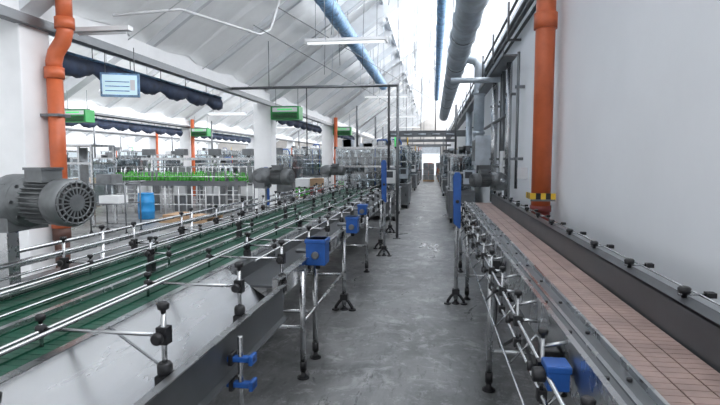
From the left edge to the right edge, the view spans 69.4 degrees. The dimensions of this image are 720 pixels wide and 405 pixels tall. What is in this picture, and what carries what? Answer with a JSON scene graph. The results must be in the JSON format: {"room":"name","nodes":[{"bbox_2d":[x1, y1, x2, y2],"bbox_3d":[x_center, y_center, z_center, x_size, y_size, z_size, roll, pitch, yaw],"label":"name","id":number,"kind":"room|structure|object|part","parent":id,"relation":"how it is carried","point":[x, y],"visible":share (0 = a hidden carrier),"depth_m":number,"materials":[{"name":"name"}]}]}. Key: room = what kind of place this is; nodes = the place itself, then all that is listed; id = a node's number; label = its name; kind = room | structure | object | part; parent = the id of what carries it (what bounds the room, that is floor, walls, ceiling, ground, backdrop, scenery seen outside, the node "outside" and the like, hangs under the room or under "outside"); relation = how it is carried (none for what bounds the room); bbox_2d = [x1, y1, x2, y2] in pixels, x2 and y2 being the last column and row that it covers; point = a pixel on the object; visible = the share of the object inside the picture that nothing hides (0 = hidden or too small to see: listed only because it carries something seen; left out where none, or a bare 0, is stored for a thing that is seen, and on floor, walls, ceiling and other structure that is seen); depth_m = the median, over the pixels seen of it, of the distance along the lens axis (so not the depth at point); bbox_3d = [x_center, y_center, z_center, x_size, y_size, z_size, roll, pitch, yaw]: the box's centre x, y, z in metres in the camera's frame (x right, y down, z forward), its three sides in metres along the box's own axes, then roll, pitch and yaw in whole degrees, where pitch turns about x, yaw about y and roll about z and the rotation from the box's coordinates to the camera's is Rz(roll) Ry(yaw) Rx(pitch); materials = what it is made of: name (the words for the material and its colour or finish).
{"room":"processing plant","nodes":[
{"label":"processing plant","id":0,"kind":"room"},
{"bbox_2d":[66,134,217,171],"bbox_3d":[-20.191,-2.466,29.394,0.200,3.350,59.400,1,5,8],"label":"wall","id":1,"kind":"structure","parent":0,"point":[76,138],"depth_m":39.88,"materials":[{"name":"white paint"}]},
{"bbox_2d":[19,0,455,143],"bbox_3d":[-7.579,-6.216,27.389,25.250,5.050,59.045,1,5,8],"label":"ceiling","id":2,"kind":"structure","parent":0,"point":[203,40],"depth_m":13.93,"materials":[{"name":"white paint"}]},
{"bbox_2d":[65,90,94,122],"bbox_3d":[-7.946,-2.695,14.566,0.800,0.890,0.425,1,5,8],"label":"exit sign","id":3,"kind":"object","parent":2,"relation":"hanging from","point":[87,115],"visible":0.78,"depth_m":14.40,"materials":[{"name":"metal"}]},
{"bbox_2d":[65,124,247,144],"bbox_3d":[-13.577,-4.108,28.429,0.470,0.740,59.000,1,5,8],"label":"roof beam","id":4,"kind":"structure","parent":2,"relation":"attached to","point":[78,127],"depth_m":30.20,"materials":[{"name":"paint"}]},
{"bbox_2d":[0,0,379,138],"bbox_3d":[-0.704,-3.962,26.626,0.470,0.740,59.000,1,5,8],"label":"roof beam","id":5,"kind":"structure","parent":2,"relation":"attached to","point":[116,45],"depth_m":7.95,"materials":[{"name":"metal"}]},
{"bbox_2d":[74,25,132,35],"bbox_3d":[-3.047,-1.973,5.920,0.821,0.086,0.285,1,5,8],"label":"lamp","id":6,"kind":"object","parent":5,"relation":"attached to","point":[116,29],"visible":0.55,"depth_m":5.97,"materials":[{"name":"white plastic"}]},
{"bbox_2d":[100,48,139,97],"bbox_3d":[-3.207,-1.741,6.942,0.480,0.655,0.081,-1,5,-14],"label":"display board","id":7,"kind":"object","parent":5,"relation":"attached to","point":[111,84],"visible":0.94,"depth_m":6.92,"materials":[{"name":"blue plastic"}]},
{"bbox_2d":[63,49,222,110],"bbox_3d":[-3.416,-2.005,8.753,0.212,0.463,5.350,1,5,8],"label":"tarpaulin","id":8,"kind":"object","parent":5,"relation":"hanging from","point":[75,65],"visible":0.77,"depth_m":8.35,"materials":[{"name":"blue fabric"}]},
{"bbox_2d":[271,89,302,120],"bbox_3d":[-1.955,-2.627,13.727,0.800,0.890,0.425,1,5,8],"label":"exit sign","id":9,"kind":"object","parent":5,"relation":"attached to","point":[278,113],"visible":0.96,"depth_m":13.57,"materials":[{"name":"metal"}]},
{"bbox_2d":[276,120,321,133],"bbox_3d":[-2.119,-2.764,17.956,0.218,0.442,6.900,1,5,8],"label":"tarpaulin","id":10,"kind":"object","parent":5,"relation":"hanging from","point":[297,124],"visible":0.57,"depth_m":18.37,"materials":[{"name":"blue fabric"}]},
{"bbox_2d":[333,127,351,135],"bbox_3d":[-0.758,-3.317,22.215,0.800,0.890,0.425,1,5,8],"label":"exit sign","id":11,"kind":"object","parent":5,"relation":"hanging from","point":[342,131],"visible":0.89,"depth_m":22.04,"materials":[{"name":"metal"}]},
{"bbox_2d":[338,136,354,139],"bbox_3d":[-0.867,-3.474,26.689,0.217,0.442,7.200,1,5,8],"label":"tarpaulin","id":12,"kind":"object","parent":5,"relation":"hanging from","point":[341,137],"visible":0.39,"depth_m":27.50,"materials":[{"name":"blue fabric"}]},
{"bbox_2d":[64,101,321,145],"bbox_3d":[-7.141,-4.035,27.527,0.470,0.740,59.000,1,5,8],"label":"roof beam","id":13,"kind":"structure","parent":2,"relation":"attached to","point":[129,114],"depth_m":20.50,"materials":[{"name":"paint"}]},
{"bbox_2d":[65,116,182,135],"bbox_3d":[-8.437,-2.838,19.196,0.213,0.494,7.800,1,5,8],"label":"tarpaulin","id":14,"kind":"object","parent":13,"relation":"attached to","point":[105,124],"visible":0.79,"depth_m":19.05,"materials":[{"name":"blue fabric"}]},
{"bbox_2d":[194,132,250,142],"bbox_3d":[-7.234,-3.533,27.733,0.215,0.494,7.900,1,5,8],"label":"tarpaulin","id":15,"kind":"object","parent":13,"relation":"hanging from","point":[217,136],"visible":0.74,"depth_m":28.08,"materials":[{"name":"blue fabric"}]},
{"bbox_2d":[207,112,246,115],"bbox_3d":[-5.030,-4.575,19.587,1.500,2.543,0.200,1,5,8],"label":"lamp","id":16,"kind":"object","parent":2,"relation":"hanging from","point":[215,113],"visible":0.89,"depth_m":19.62,"materials":[{"name":"white plastic"}]},
{"bbox_2d":[128,0,436,113],"bbox_3d":[0.077,-4.650,15.311,4.410,3.400,17.010,1,5,8],"label":"roof truss","id":17,"kind":"object","parent":2,"relation":"hanging from","point":[374,39],"depth_m":11.37,"materials":[{"name":"white metal"}]},
{"bbox_2d":[112,0,280,35],"bbox_3d":[-2.319,-2.938,7.832,0.211,0.825,2.783,4,6,41],"label":"pipe","id":18,"kind":"object","parent":17,"relation":"hanging from","point":[278,3],"visible":0.93,"depth_m":7.66,"materials":[{"name":"white plastic"}]},
{"bbox_3d":[0.077,-4.650,15.311,4.410,3.400,17.010,1,5,8],"label":"suspension wires","id":19,"kind":"part","parent":17,"relation":"part of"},
{"bbox_3d":[0.910,-4.671,17.830,1.550,2.120,0.200,1,5,8],"label":"fluorescent lamp","id":20,"kind":"part","parent":17,"relation":"part of","materials":[{"name":"white"}]},
{"bbox_2d":[276,126,294,127],"bbox_3d":[-3.917,-5.217,27.483,1.500,2.543,0.200,1,5,8],"label":"lamp","id":21,"kind":"object","parent":2,"relation":"hanging from","point":[276,126],"visible":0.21,"depth_m":27.54,"materials":[{"name":"white plastic"}]},
{"bbox_2d":[314,0,386,89],"bbox_3d":[-0.230,-4.230,12.794,0.367,0.724,16.870,1,5,8],"label":"air duct","id":22,"kind":"object","parent":2,"relation":"hanging from","point":[340,20],"visible":0.83,"depth_m":11.85,"materials":[{"name":"metal"}]},
{"bbox_2d":[386,115,416,117],"bbox_3d":[2.079,-5.345,26.121,1.550,2.120,0.200,1,5,8],"label":"lamp","id":23,"kind":"object","parent":2,"relation":"hanging from","point":[386,115],"visible":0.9,"depth_m":26.14,"materials":[{"name":"white plastic"}]},
{"bbox_2d":[399,109,420,127],"bbox_3d":[3.262,-6.028,34.511,1.550,2.120,0.200,1,5,8],"label":"lamp","id":24,"kind":"object","parent":2,"relation":"hanging from","point":[400,109],"visible":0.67,"depth_m":34.54,"materials":[{"name":"white plastic"}]},
{"bbox_2d":[435,0,447,100],"bbox_3d":[2.353,-5.333,15.354,0.237,2.178,21.820,1,5,8],"label":"air duct","id":25,"kind":"object","parent":2,"relation":"attached to","point":[441,8],"visible":0.98,"depth_m":12.95,"materials":[{"name":"metal"}]},
{"bbox_2d":[70,175,575,404],"bbox_3d":[-7.562,-0.609,27.967,25.650,0.120,59.200,1,5,8],"label":"floor","id":26,"kind":"structure","parent":0,"point":[401,344],"depth_m":4.87,"materials":[{"name":"concrete"}]},
{"bbox_2d":[0,18,55,277],"bbox_3d":[-3.762,-0.429,5.764,0.520,3.120,0.480,1,5,8],"label":"column","id":27,"kind":"structure","parent":26,"relation":"on","point":[24,134],"depth_m":5.54,"materials":[{"name":"paint"}]},
{"bbox_2d":[0,167,96,291],"bbox_3d":[-1.679,0.595,2.781,0.682,1.564,0.339,2,5,26],"label":"motor","id":28,"kind":"object","parent":26,"relation":"on","point":[39,197],"visible":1,"depth_m":2.60,"materials":[{"name":"grey metal"}]},
{"bbox_2d":[40,0,74,267],"bbox_3d":[-3.319,-0.648,5.805,0.381,3.550,0.260,1,5,8],"label":"drain pipe","id":29,"kind":"object","parent":26,"relation":"on","point":[64,22],"visible":0.73,"depth_m":5.71,"materials":[{"name":"plastic"}]},
{"bbox_2d":[67,150,89,177],"bbox_3d":[-12.858,-1.737,21.973,2.040,3.100,1.965,1,5,8],"label":"machine","id":30,"kind":"object","parent":26,"relation":"on","point":[68,159],"visible":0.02,"depth_m":22.04,"materials":[{"name":"grey metal"}]},
{"bbox_2d":[68,177,100,206],"bbox_3d":[-9.530,-0.338,17.729,1.000,1.000,0.800,1,5,8],"label":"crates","id":31,"kind":"object","parent":26,"relation":"on","point":[74,177],"visible":0.04,"depth_m":17.50,"materials":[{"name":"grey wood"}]},
{"bbox_2d":[66,144,117,227],"bbox_3d":[-6.697,-0.417,12.714,1.010,1.970,0.910,1,5,8],"label":"tall cabinet","id":32,"kind":"object","parent":26,"relation":"on","point":[82,162],"visible":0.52,"depth_m":12.56,"materials":[{"name":"grey metal"}]},
{"bbox_2d":[69,127,143,197],"bbox_3d":[-10.026,-1.623,20.570,2.040,3.100,1.965,1,5,8],"label":"machine","id":33,"kind":"object","parent":26,"relation":"on","point":[98,168],"visible":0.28,"depth_m":20.04,"materials":[{"name":"grey metal"}]},
{"bbox_2d":[88,174,144,233],"bbox_3d":[-5.193,0.044,11.171,0.949,1.300,0.660,1,5,8],"label":"trolley","id":34,"kind":"object","parent":26,"relation":"on","point":[101,179],"visible":0.81,"depth_m":10.99,"materials":[{"name":"metal"}]},
{"bbox_2d":[100,137,147,173],"bbox_3d":[-14.935,-2.694,33.738,2.240,3.100,3.165,1,5,8],"label":"machine","id":35,"kind":"object","parent":26,"relation":"on","point":[119,150],"visible":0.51,"depth_m":33.11,"materials":[{"name":"grey metal"}]},
{"bbox_2d":[138,192,154,219],"bbox_3d":[-5.838,0.093,14.204,0.450,0.712,0.450,1,5,8],"label":"barrel","id":36,"kind":"object","parent":26,"relation":"on","point":[147,199],"visible":0.92,"depth_m":14.04,"materials":[{"name":"blue plastic"}]},
{"bbox_2d":[149,137,159,170],"bbox_3d":[-13.025,-2.646,33.029,0.520,3.120,0.480,1,5,8],"label":"column","id":37,"kind":"structure","parent":26,"relation":"on","point":[152,140],"depth_m":32.76,"materials":[{"name":"paint"}]},
{"bbox_2d":[155,132,158,169],"bbox_3d":[-12.675,-2.749,32.566,0.195,3.400,0.200,1,5,8],"label":"drain pipe","id":38,"kind":"object","parent":26,"relation":"on","point":[156,134],"visible":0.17,"depth_m":32.45,"materials":[{"name":"plastic"}]},
{"bbox_2d":[20,183,320,284],"bbox_3d":[-1.730,0.523,6.619,0.150,1.083,11.500,1,5,8],"label":"guard rail","id":39,"kind":"object","parent":26,"relation":"on","point":[101,232],"visible":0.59,"depth_m":4.41,"materials":[{"name":"silver metal"}]},
{"bbox_2d":[152,136,210,187],"bbox_3d":[-9.654,-2.245,28.218,2.240,3.100,2.665,1,5,8],"label":"machine","id":40,"kind":"object","parent":26,"relation":"on","point":[169,163],"visible":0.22,"depth_m":27.71,"materials":[{"name":"grey metal"}]},
{"bbox_2d":[111,167,253,214],"bbox_3d":[-5.334,-0.363,15.515,4.324,1.409,0.600,1,5,8],"label":"table","id":41,"kind":"object","parent":26,"relation":"on","point":[151,183],"visible":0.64,"depth_m":15.28,"materials":[{"name":"silver metal"}]},
{"bbox_2d":[116,172,247,181],"bbox_3d":[-5.355,-0.750,15.436,4.160,0.290,0.344,1,5,8],"label":"bottles","id":42,"kind":"object","parent":41,"relation":"on","point":[242,177],"visible":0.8,"depth_m":15.36},
{"bbox_2d":[180,127,191,165],"bbox_3d":[-7.799,-1.875,23.541,0.520,3.120,0.480,1,5,8],"label":"column","id":43,"kind":"structure","parent":26,"relation":"on","point":[185,139],"depth_m":23.26,"materials":[{"name":"paint"}]},
{"bbox_2d":[191,119,210,135],"bbox_3d":[-7.061,-3.381,22.997,0.800,0.890,0.425,1,5,8],"label":"exit sign","id":44,"kind":"object","parent":43,"relation":"attached to","point":[194,131],"visible":0.98,"depth_m":22.83,"materials":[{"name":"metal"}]},
{"bbox_2d":[125,166,253,207],"bbox_3d":[-5.612,-0.530,17.567,4.800,1.409,0.600,1,5,8],"label":"table","id":45,"kind":"object","parent":26,"relation":"on","point":[196,190],"visible":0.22,"depth_m":17.45,"materials":[{"name":"silver metal"}]},
{"bbox_2d":[129,171,238,178],"bbox_3d":[-5.684,-0.917,17.495,4.560,0.290,0.344,1,5,8],"label":"bottles","id":46,"kind":"object","parent":45,"relation":"on","point":[227,174],"visible":0.15,"depth_m":17.30},
{"bbox_2d":[159,212,222,223],"bbox_3d":[-4.456,0.384,13.780,1.260,0.200,1.100,1,5,8],"label":"wooden pallet","id":47,"kind":"object","parent":26,"relation":"on","point":[173,213],"visible":0.39,"depth_m":13.37,"materials":[{"name":"brown wood"}]},
{"bbox_2d":[190,119,195,195],"bbox_3d":[-7.435,-1.985,23.177,0.195,3.400,0.200,1,5,8],"label":"drain pipe","id":48,"kind":"object","parent":26,"relation":"on","point":[191,120],"visible":0.74,"depth_m":23.09,"materials":[{"name":"plastic"}]},
{"bbox_2d":[139,149,254,211],"bbox_3d":[-5.073,-0.703,16.355,3.800,1.950,0.415,1,5,8],"label":"machine","id":49,"kind":"object","parent":26,"relation":"on","point":[148,152],"visible":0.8,"depth_m":16.23,"materials":[{"name":"grey metal"}]},
{"bbox_2d":[0,180,395,404],"bbox_3d":[-0.647,0.517,6.314,1.498,1.146,13.000,1,5,8],"label":"conveyor","id":50,"kind":"object","parent":26,"relation":"on","point":[175,321],"visible":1,"depth_m":2.64,"materials":[{"name":"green metal"}]},
{"bbox_2d":[207,142,215,165],"bbox_3d":[-11.828,-3.337,41.518,0.520,3.120,0.480,1,5,8],"label":"column","id":51,"kind":"structure","parent":26,"relation":"on","point":[208,143],"depth_m":41.23,"materials":[{"name":"paint"}]},
{"bbox_2d":[196,147,241,167],"bbox_3d":[-11.563,-3.474,43.331,3.040,3.100,3.165,1,5,8],"label":"machine","id":52,"kind":"object","parent":26,"relation":"on","point":[223,154],"visible":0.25,"depth_m":42.41,"materials":[{"name":"grey metal"}]},
{"bbox_2d":[195,121,245,202],"bbox_3d":[-5.393,-1.587,20.122,1.540,3.100,1.565,1,5,8],"label":"machine","id":53,"kind":"object","parent":26,"relation":"on","point":[219,162],"visible":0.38,"depth_m":19.65,"materials":[{"name":"grey metal"}]},
{"bbox_2d":[248,136,253,157],"bbox_3d":[-6.588,-2.573,32.128,0.520,3.120,0.480,1,5,8],"label":"column","id":54,"kind":"structure","parent":26,"relation":"on","point":[251,144],"depth_m":31.83,"materials":[{"name":"paint"}]},
{"bbox_2d":[237,151,276,165],"bbox_3d":[-7.535,-3.060,38.237,2.440,3.100,2.165,1,5,8],"label":"machine","id":55,"kind":"object","parent":26,"relation":"on","point":[241,151],"visible":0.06,"depth_m":37.55,"materials":[{"name":"grey metal"}]},
{"bbox_2d":[239,153,284,165],"bbox_3d":[-5.420,-2.299,28.883,2.040,3.100,2.165,1,5,8],"label":"machine","id":56,"kind":"object","parent":26,"relation":"on","point":[239,153],"visible":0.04,"depth_m":28.13,"materials":[{"name":"grey metal"}]},
{"bbox_2d":[253,103,276,210],"bbox_3d":[-2.579,-1.111,14.154,0.520,3.120,0.480,1,5,8],"label":"column","id":57,"kind":"structure","parent":26,"relation":"on","point":[264,127],"depth_m":13.90,"materials":[{"name":"paint"}]},
{"bbox_2d":[267,188,269,210],"bbox_3d":[-1.369,0.227,7.694,0.260,1.500,0.120,1,5,8],"label":"stand","id":58,"kind":"object","parent":26,"relation":"on","point":[268,190],"visible":0.02,"depth_m":7.62,"materials":[{"name":"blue metal"}]},
{"bbox_2d":[252,165,294,213],"bbox_3d":[-1.147,0.265,7.002,0.553,1.536,0.304,2,5,20],"label":"motor","id":59,"kind":"object","parent":26,"relation":"on","point":[263,178],"visible":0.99,"depth_m":6.86,"materials":[{"name":"grey metal"}]},
{"bbox_2d":[250,148,303,200],"bbox_3d":[-3.108,-1.536,19.500,1.640,3.100,1.765,1,5,8],"label":"machine","id":60,"kind":"object","parent":26,"relation":"on","point":[289,164],"visible":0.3,"depth_m":18.84,"materials":[{"name":"grey metal"}]},
{"bbox_2d":[287,141,294,156],"bbox_3d":[-5.392,-3.263,40.616,0.520,3.120,0.480,1,5,8],"label":"column","id":61,"kind":"structure","parent":26,"relation":"on","point":[289,144],"depth_m":40.33,"materials":[{"name":"paint"}]},
{"bbox_2d":[281,131,321,177],"bbox_3d":[-2.658,-2.145,26.986,2.440,3.100,2.165,1,5,8],"label":"machine","id":62,"kind":"object","parent":26,"relation":"on","point":[312,163],"visible":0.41,"depth_m":26.58,"materials":[{"name":"grey metal"}]},
{"bbox_2d":[295,178,323,197],"bbox_3d":[-1.595,-0.314,17.423,1.000,1.000,0.800,1,5,8],"label":"crates","id":63,"kind":"object","parent":26,"relation":"on","point":[302,182],"visible":0.31,"depth_m":17.05,"materials":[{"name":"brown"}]},
{"bbox_2d":[232,41,400,238],"bbox_3d":[-0.986,-1.303,10.773,3.690,4.050,0.160,1,5,8],"label":"frame","id":64,"kind":"object","parent":26,"relation":"on","point":[361,85],"visible":0.94,"depth_m":10.58,"materials":[{"name":"metal"}]},
{"bbox_2d":[322,125,333,189],"bbox_3d":[-1.382,-1.802,22.642,0.520,3.120,0.480,1,5,8],"label":"column","id":65,"kind":"structure","parent":26,"relation":"on","point":[327,131],"depth_m":22.38,"materials":[{"name":"paint"}]},
{"bbox_2d":[313,149,350,164],"bbox_3d":[-1.692,-2.993,37.419,3.040,3.100,2.165,1,5,8],"label":"machine","id":66,"kind":"object","parent":26,"relation":"on","point":[339,150],"visible":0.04,"depth_m":36.78,"materials":[{"name":"grey metal"}]},
{"bbox_2d":[320,163,345,191],"bbox_3d":[-0.621,-0.149,12.164,0.580,1.524,0.320,2,5,20],"label":"motor","id":67,"kind":"object","parent":26,"relation":"on","point":[326,171],"visible":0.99,"depth_m":12.02,"materials":[{"name":"grey metal"}]},
{"bbox_2d":[333,117,337,186],"bbox_3d":[-1.032,-1.904,22.179,0.195,3.400,0.200,1,5,8],"label":"drain pipe","id":68,"kind":"object","parent":26,"relation":"on","point":[335,118],"visible":0.56,"depth_m":22.06,"materials":[{"name":"plastic"}]},
{"bbox_2d":[338,175,343,187],"bbox_3d":[-0.581,-0.957,25.333,1.000,1.000,0.800,1,5,8],"label":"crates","id":69,"kind":"object","parent":26,"relation":"on","point":[339,176],"visible":0.08,"depth_m":24.99,"materials":[{"name":"grey plastic"}]},
{"bbox_2d":[353,135,361,156],"bbox_3d":[-0.172,-2.500,31.229,0.520,3.120,0.480,1,5,8],"label":"column","id":70,"kind":"structure","parent":26,"relation":"on","point":[359,137],"depth_m":30.92,"materials":[{"name":"paint"}]},
{"bbox_2d":[334,106,401,220],"bbox_3d":[0.266,-1.137,14.599,1.690,3.100,2.165,1,5,8],"label":"machine","id":71,"kind":"object","parent":26,"relation":"on","point":[366,170],"visible":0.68,"depth_m":13.92,"materials":[{"name":"grey metal"}]},
{"bbox_2d":[376,160,391,256],"bbox_3d":[0.403,0.099,8.649,0.260,1.600,0.120,1,5,8],"label":"stand","id":72,"kind":"object","parent":26,"relation":"on","point":[383,163],"visible":1,"depth_m":8.59,"materials":[{"name":"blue metal"}]},
{"bbox_2d":[358,116,411,208],"bbox_3d":[0.890,-1.425,18.135,1.740,3.100,2.165,1,5,8],"label":"machine","id":73,"kind":"object","parent":26,"relation":"on","point":[406,185],"visible":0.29,"depth_m":17.23,"materials":[{"name":"grey metal"}]},
{"bbox_2d":[382,127,411,190],"bbox_3d":[1.422,-1.877,23.697,1.840,3.100,2.565,1,5,8],"label":"machine","id":74,"kind":"object","parent":26,"relation":"on","point":[382,127],"visible":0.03,"depth_m":23.46,"materials":[{"name":"grey metal"}]},
{"bbox_2d":[392,146,417,190],"bbox_3d":[2.260,-2.273,28.562,1.740,3.100,2.665,1,5,8],"label":"machine","id":75,"kind":"object","parent":26,"relation":"on","point":[413,166],"visible":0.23,"depth_m":27.37,"materials":[{"name":"grey metal"}]},
{"bbox_2d":[405,147,420,184],"bbox_3d":[3.001,-2.817,35.252,2.140,3.100,3.165,1,5,8],"label":"machine","id":76,"kind":"object","parent":26,"relation":"on","point":[418,156],"visible":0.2,"depth_m":33.80,"materials":[{"name":"grey metal"}]},
{"bbox_2d":[405,148,422,179],"bbox_3d":[4.011,-3.501,43.666,2.390,3.100,4.165,1,5,8],"label":"machine","id":77,"kind":"object","parent":26,"relation":"on","point":[421,169],"visible":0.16,"depth_m":41.69,"materials":[{"name":"grey metal"}]},
{"bbox_2d":[386,100,450,150],"bbox_3d":[4.234,-4.788,37.590,4.650,6.650,0.150,1,5,8],"label":"bridge","id":78,"kind":"object","parent":26,"relation":"on","point":[412,144],"visible":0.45,"depth_m":37.48,"materials":[{"name":"metal"}]},
{"bbox_2d":[399,78,454,144],"bbox_3d":[2.982,-4.066,28.707,4.650,6.650,0.150,1,5,8],"label":"bridge","id":79,"kind":"object","parent":26,"relation":"on","point":[420,139],"visible":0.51,"depth_m":28.58,"materials":[{"name":"metal"}]},
{"bbox_2d":[390,130,465,137],"bbox_3d":[2.643,-1.473,20.764,3.060,2.770,0.340,1,5,8],"label":"gantry","id":80,"kind":"object","parent":26,"relation":"on","point":[424,133],"visible":0.78,"depth_m":20.54,"materials":[{"name":"grey metal"}]},
{"bbox_2d":[423,163,433,181],"bbox_3d":[5.212,-2.282,39.403,0.840,1.360,0.700,1,5,8],"label":"crates","id":81,"kind":"object","parent":26,"relation":"on","point":[428,168],"visible":1,"depth_m":39.10,"materials":[{"name":"brown plastic"}]},
{"bbox_2d":[439,137,443,186],"bbox_3d":[5.513,-2.666,33.390,0.835,3.100,4.165,1,5,8],"label":"machine","id":82,"kind":"object","parent":26,"relation":"on","point":[440,156],"visible":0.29,"depth_m":31.61,"materials":[{"name":"grey metal"}]},
{"bbox_2d":[441,128,457,195],"bbox_3d":[4.280,-1.963,24.756,0.804,3.100,3.665,1,5,8],"label":"machine","id":83,"kind":"object","parent":26,"relation":"on","point":[444,164],"visible":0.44,"depth_m":23.21,"materials":[{"name":"grey metal"}]},
{"bbox_2d":[444,172,467,304],"bbox_3d":[1.068,0.401,5.743,0.259,1.470,0.120,1,5,8],"label":"stand","id":84,"kind":"object","parent":26,"relation":"on","point":[457,176],"visible":1,"depth_m":5.69,"materials":[{"name":"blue metal"}]},
{"bbox_2d":[446,104,477,222],"bbox_3d":[2.812,-1.116,14.343,0.804,3.100,2.765,1,5,8],"label":"machine","id":85,"kind":"object","parent":26,"relation":"on","point":[454,164],"visible":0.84,"depth_m":13.23,"materials":[{"name":"grey metal"}]},
{"bbox_2d":[469,170,507,196],"bbox_3d":[1.949,0.234,7.877,0.555,1.456,0.304,-1,5,-12],"label":"motor","id":86,"kind":"object","parent":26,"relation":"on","point":[497,181],"visible":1,"depth_m":7.78,"materials":[{"name":"grey metal"}]},
{"bbox_2d":[526,0,557,221],"bbox_3d":[1.842,-1.127,5.218,0.245,4.600,0.245,1,5,8],"label":"riser pipe","id":87,"kind":"object","parent":26,"relation":"on","point":[546,15],"visible":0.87,"depth_m":5.16,"materials":[{"name":"plastic"}]},
{"bbox_2d":[458,191,719,404],"bbox_3d":[1.160,0.728,3.644,0.657,1.158,8.000,1,5,8],"label":"conveyor","id":88,"kind":"object","parent":26,"relation":"on","point":[606,330],"visible":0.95,"depth_m":2.01,"materials":[{"name":"metal"}]},
{"bbox_2d":[217,110,445,164],"bbox_3d":[-3.457,-6.974,56.759,25.650,7.900,0.200,1,5,8],"label":"wall","id":89,"kind":"structure","parent":0,"point":[428,124],"depth_m":55.46,"materials":[{"name":"white paint"}]},
{"bbox_2d":[418,146,440,154],"bbox_3d":[7.397,-4.475,55.325,2.400,3.150,0.110,1,5,8],"label":"door","id":90,"kind":"structure","parent":89,"relation":"in","point":[423,148],"depth_m":55.23,"materials":[{"name":"metal"}]},
{"bbox_2d":[445,0,719,312],"bbox_3d":[5.025,-2.461,25.940,0.200,3.900,59.000,1,5,8],"label":"wall","id":91,"kind":"structure","parent":0,"point":[635,168],"depth_m":3.26,"materials":[{"name":"white paint"}]},
{"bbox_2d":[439,0,500,136],"bbox_3d":[2.945,-3.852,15.284,0.935,4.600,25.610,1,5,8],"label":"ventilation duct","id":92,"kind":"object","parent":91,"relation":"attached to","point":[467,15],"visible":0.99,"depth_m":10.89,"materials":[{"name":"metal"}]},
{"bbox_2d":[472,136,490,171],"bbox_3d":[2.624,-1.028,11.097,0.405,0.750,1.000,1,5,8],"label":"upper cabinet","id":93,"kind":"object","parent":91,"relation":"attached to","point":[481,145],"visible":0.64,"depth_m":10.61,"materials":[{"name":"metal"}]},
{"bbox_2d":[446,0,522,129],"bbox_3d":[4.985,-6.249,25.638,0.080,3.720,59.000,1,5,8],"label":"window","id":94,"kind":"structure","parent":91,"relation":"in","point":[450,119],"depth_m":14.94,"materials":[{"name":"glass"}]},
{"bbox_2d":[447,0,535,138],"bbox_3d":[4.106,-3.617,20.910,0.250,0.780,47.000,1,5,8],"label":"pipes","id":95,"kind":"object","parent":91,"relation":"attached to","point":[499,59],"visible":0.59,"depth_m":8.74,"materials":[{"name":"metal"}]},
{"bbox_2d":[465,52,527,201],"bbox_3d":[2.781,-0.905,11.743,0.270,3.100,9.700,1,5,8],"label":"conduit","id":96,"kind":"object","parent":91,"relation":"attached to","point":[504,165],"visible":0.73,"depth_m":8.43,"materials":[{"name":"metal"}]}
]}

